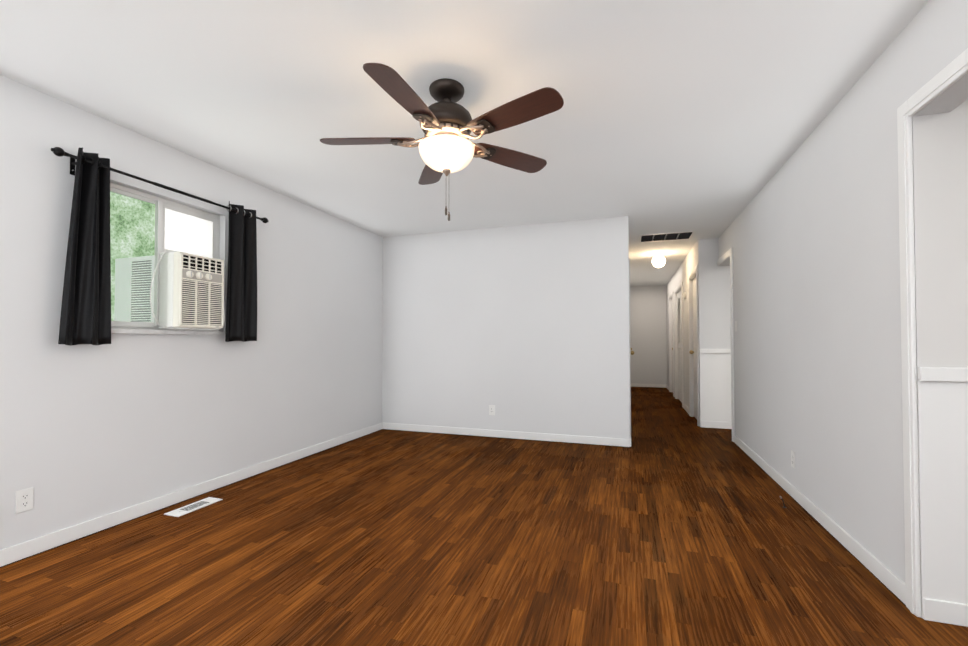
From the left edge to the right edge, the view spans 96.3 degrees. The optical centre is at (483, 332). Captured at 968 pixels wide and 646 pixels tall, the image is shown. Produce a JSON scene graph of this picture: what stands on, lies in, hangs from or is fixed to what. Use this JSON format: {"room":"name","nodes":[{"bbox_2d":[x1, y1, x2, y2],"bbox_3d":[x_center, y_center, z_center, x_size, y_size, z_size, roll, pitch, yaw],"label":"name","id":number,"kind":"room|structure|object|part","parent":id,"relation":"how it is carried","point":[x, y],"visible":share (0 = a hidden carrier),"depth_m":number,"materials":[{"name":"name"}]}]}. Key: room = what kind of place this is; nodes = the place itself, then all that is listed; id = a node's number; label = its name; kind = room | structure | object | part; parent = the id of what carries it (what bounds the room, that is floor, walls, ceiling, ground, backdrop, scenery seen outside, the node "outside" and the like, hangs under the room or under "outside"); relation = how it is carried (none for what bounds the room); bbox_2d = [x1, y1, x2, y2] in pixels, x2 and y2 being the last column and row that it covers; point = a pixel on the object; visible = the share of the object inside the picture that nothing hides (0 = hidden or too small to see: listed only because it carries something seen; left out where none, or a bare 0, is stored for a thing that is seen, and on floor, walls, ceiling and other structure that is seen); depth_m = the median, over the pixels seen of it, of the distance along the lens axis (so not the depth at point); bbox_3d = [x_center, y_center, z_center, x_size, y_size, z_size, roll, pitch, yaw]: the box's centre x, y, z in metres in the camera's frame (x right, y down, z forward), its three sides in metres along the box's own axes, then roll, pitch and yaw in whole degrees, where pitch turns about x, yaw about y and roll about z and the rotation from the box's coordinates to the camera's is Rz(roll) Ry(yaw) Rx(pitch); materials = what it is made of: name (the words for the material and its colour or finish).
{"room":"empty living room","nodes":[
{"label":"empty living room","id":0,"kind":"room"},
{"bbox_2d":[0,75,382,549],"bbox_3d":[-2.220,-0.049,2.874,0.120,2.440,5.820,0,-1,18],"label":"wall","id":1,"kind":"structure","parent":0,"point":[91,431],"depth_m":2.85,"materials":[{"name":"grey paint"}]},
{"bbox_2d":[15,487,33,513],"bbox_3d":[-2.361,0.861,2.227,0.008,0.115,0.070,0,-1,18],"label":"duplex electrical outlet","id":2,"kind":"object","parent":1,"relation":"attached to","point":[24,500],"visible":1,"depth_m":2.22,"materials":[{"name":"white plastic"}]},
{"bbox_2d":[51,147,268,345],"bbox_3d":[-2.066,-0.461,2.958,0.124,1.085,1.442,0,-1,18],"label":"curtains","id":3,"kind":"object","parent":1,"relation":"attached to","point":[85,317],"visible":1,"depth_m":2.50,"materials":[{"name":"black fabric"}]},
{"bbox_2d":[110,182,219,330],"bbox_3d":[-2.193,-0.467,2.978,0.060,0.900,0.820,0,-1,18],"label":"window","id":4,"kind":"structure","parent":1,"relation":"in","point":[184,228],"depth_m":2.98,"materials":[{"name":"silver metal"}]},
{"bbox_2d":[111,329,225,334],"bbox_3d":[-2.174,-0.003,2.963,0.150,0.030,0.860,0,-1,18],"label":"window sill","id":5,"kind":"structure","parent":1,"relation":"attached to","point":[149,331],"depth_m":2.89,"materials":[{"name":"stone"}]},
{"bbox_2d":[114,250,224,329],"bbox_3d":[-2.254,-0.283,3.125,0.701,0.533,0.569,0,-1,18],"label":"air conditioner unit","id":6,"kind":"object","parent":5,"relation":"on","point":[191,291],"visible":0.96,"depth_m":2.98,"materials":[{"name":"white plastic"}]},
{"bbox_3d":[-2.029,-0.285,2.989,0.120,0.533,0.452,0,-1,18],"label":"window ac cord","id":7,"kind":"part","parent":6,"relation":"part of","materials":[{"name":"white plastic"}]},
{"bbox_2d":[0,422,383,567],"bbox_3d":[-2.156,1.128,2.831,0.014,0.085,5.580,0,-1,18],"label":"baseboard","id":8,"kind":"structure","parent":1,"relation":"attached to","point":[15,553],"depth_m":2.81,"materials":[{"name":"white wood"}]},
{"bbox_2d":[0,0,928,286],"bbox_3d":[2.184,-1.284,4.771,7.310,0.100,12.140,0,-1,18],"label":"ceiling","id":9,"kind":"structure","parent":0,"point":[702,118],"depth_m":2.26,"materials":[{"name":"paint"}]},
{"bbox_2d":[320,63,563,220],"bbox_3d":[-0.215,-0.946,2.220,1.277,0.671,1.233,0,-1,18],"label":"ceiling fan","id":10,"kind":"object","parent":9,"relation":"hanging from","point":[448,124],"visible":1,"depth_m":2.15,"materials":[{"name":"brown wood"}]},
{"bbox_3d":[-0.194,-0.909,2.263,0.292,0.120,0.292,0,-1,18],"label":"lamp shade","id":11,"kind":"part","parent":10,"relation":"part of","materials":[{"name":"white glass"}]},
{"bbox_2d":[652,252,664,267],"bbox_3d":[2.643,-1.093,6.554,0.190,0.216,0.190,0,-1,18],"label":"light","id":12,"kind":"object","parent":9,"relation":"attached to","point":[658,260],"visible":1,"depth_m":6.49,"materials":[{"name":"white glass"}]},
{"bbox_2d":[638,231,695,242],"bbox_3d":[2.304,-1.215,5.499,0.640,0.011,0.420,0,-1,18],"label":"ceiling vent","id":13,"kind":"object","parent":9,"relation":"in","point":[683,235],"visible":1,"depth_m":5.46,"materials":[{"name":"white metal"}]},
{"bbox_2d":[0,387,967,645],"bbox_3d":[2.184,1.255,4.724,7.310,0.100,12.140,0,-1,18],"label":"floor","id":14,"kind":"structure","parent":0,"point":[674,525],"depth_m":2.19,"materials":[{"name":"brown wood"}]},
{"bbox_2d":[164,497,222,516],"bbox_3d":[-1.947,1.167,2.914,0.130,0.010,0.320,0,-1,18],"label":"floor vent","id":15,"kind":"object","parent":14,"relation":"in","point":[187,509],"visible":1,"depth_m":2.89,"materials":[{"name":"white metal"}]},
{"bbox_2d":[382,216,629,438],"bbox_3d":[0.141,-0.008,5.096,2.970,2.440,0.120,0,-1,18],"label":"wall","id":16,"kind":"structure","parent":0,"point":[523,328],"depth_m":4.97,"materials":[{"name":"grey paint"}]},
{"bbox_2d":[489,405,494,414],"bbox_3d":[0.092,0.899,5.028,0.070,0.115,0.008,0,-1,18],"label":"duplex electrical outlet","id":17,"kind":"object","parent":16,"relation":"attached to","point":[491,409],"visible":1,"depth_m":5.03,"materials":[{"name":"white plastic"}]},
{"bbox_2d":[384,423,630,446],"bbox_3d":[0.141,1.168,5.004,2.954,0.085,0.017,0,-1,18],"label":"baseboard","id":18,"kind":"structure","parent":16,"relation":"attached to","point":[618,442],"depth_m":4.93,"materials":[{"name":"white wood"}]},
{"bbox_2d":[630,285,666,383],"bbox_3d":[5.479,0.082,9.988,4.340,2.440,0.120,0,-1,18],"label":"wall","id":19,"kind":"structure","parent":0,"point":[648,332],"depth_m":10.43,"materials":[{"name":"grey paint"}]},
{"bbox_2d":[631,383,663,386],"bbox_3d":[3.938,1.268,10.404,0.840,0.085,0.014,0,-1,18],"label":"baseboard","id":20,"kind":"structure","parent":19,"relation":"attached to","point":[632,384],"depth_m":10.41,"materials":[{"name":"white wood"}]},
{"bbox_2d":[666,242,696,407],"bbox_3d":[3.644,0.046,8.003,0.120,2.440,4.800,0,-1,18],"label":"wall","id":21,"kind":"structure","parent":0,"point":[685,268],"depth_m":7.04,"materials":[{"name":"grey paint"}]},
{"bbox_2d":[672,312,672,391],"bbox_3d":[3.962,0.268,9.079,0.103,2.020,0.726,0,-1,18],"label":"hall door","id":22,"kind":"structure","parent":21,"relation":"in","point":[672,351],"depth_m":9.32,"materials":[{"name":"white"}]},
{"bbox_2d":[677,291,681,401],"bbox_3d":[3.555,0.245,7.819,0.054,2.015,1.076,0,-1,18],"label":"louvered bifold door","id":23,"kind":"structure","parent":21,"relation":"in","point":[679,356],"depth_m":8.06,"materials":[{"name":"white wood"}]},
{"bbox_2d":[683,403,688,413],"bbox_3d":[3.196,1.202,6.840,0.014,0.085,0.800,0,-1,18],"label":"baseboard","id":24,"kind":"structure","parent":21,"relation":"attached to","point":[685,407],"depth_m":6.80,"materials":[{"name":"white wood"}]},
{"bbox_2d":[689,277,696,418],"bbox_3d":[2.967,0.212,6.065,0.103,2.020,0.676,0,-1,18],"label":"hall door","id":25,"kind":"structure","parent":21,"relation":"in","point":[694,352],"depth_m":6.21,"materials":[{"name":"white wood"}]},
{"bbox_2d":[629,48,967,616],"bbox_3d":[2.099,0.120,4.339,1.222,2.155,11.075,0,-1,18],"label":"door frame","id":26,"kind":"structure","parent":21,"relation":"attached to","point":[947,76],"depth_m":1.80,"materials":[{"name":"white wood"}]},
{"bbox_2d":[697,238,730,419],"bbox_3d":[4.349,-0.006,5.180,3.230,2.440,0.120,0,-1,18],"label":"wall","id":27,"kind":"structure","parent":0,"point":[714,305],"depth_m":5.59,"materials":[{"name":"grey paint"}]},
{"bbox_2d":[700,349,731,428],"bbox_3d":[4.328,0.706,5.101,3.229,1.012,0.020,0,-1,18],"label":"wainscoting","id":28,"kind":"structure","parent":27,"relation":"attached to","point":[715,364],"depth_m":5.55,"materials":[{"name":"white wood"}]},
{"bbox_2d":[718,0,967,581],"bbox_3d":[1.978,-0.061,2.225,0.120,2.440,6.980,0,-1,18],"label":"wall","id":29,"kind":"structure","parent":0,"point":[810,234],"depth_m":2.39,"materials":[{"name":"grey paint"}]},
{"bbox_2d":[791,450,794,468],"bbox_3d":[2.201,0.903,3.087,0.008,0.115,0.070,0,-1,18],"label":"duplex electrical outlet","id":30,"kind":"object","parent":29,"relation":"attached to","point":[792,459],"visible":1,"depth_m":3.07,"materials":[{"name":"white plastic"}]},
{"bbox_2d":[734,435,905,605],"bbox_3d":[2.269,1.136,3.297,0.014,0.085,3.110,0,-1,18],"label":"baseboard","id":31,"kind":"structure","parent":29,"relation":"attached to","point":[889,579],"depth_m":2.40,"materials":[{"name":"white wood"}]},
{"bbox_2d":[912,99,967,617],"bbox_3d":[3.208,-0.077,1.356,3.000,2.440,0.120,0,-1,18],"label":"wall","id":32,"kind":"structure","parent":0,"point":[940,167],"depth_m":1.75,"materials":[{"name":"paint"}]},
{"bbox_2d":[918,367,967,626],"bbox_3d":[3.186,0.635,1.276,2.999,1.012,0.020,0,-1,18],"label":"wainscoting","id":33,"kind":"structure","parent":32,"relation":"attached to","point":[943,428],"depth_m":1.73,"materials":[{"name":"white wood"}]},
{"label":"outside","id":34,"kind":"structure","parent":0,"visible":0},
{"bbox_2d":[110,192,154,320],"bbox_3d":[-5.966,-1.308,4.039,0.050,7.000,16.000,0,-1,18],"label":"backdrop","id":35,"kind":"structure","parent":34,"point":[132,214],"depth_m":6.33,"materials":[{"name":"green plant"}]}
]}

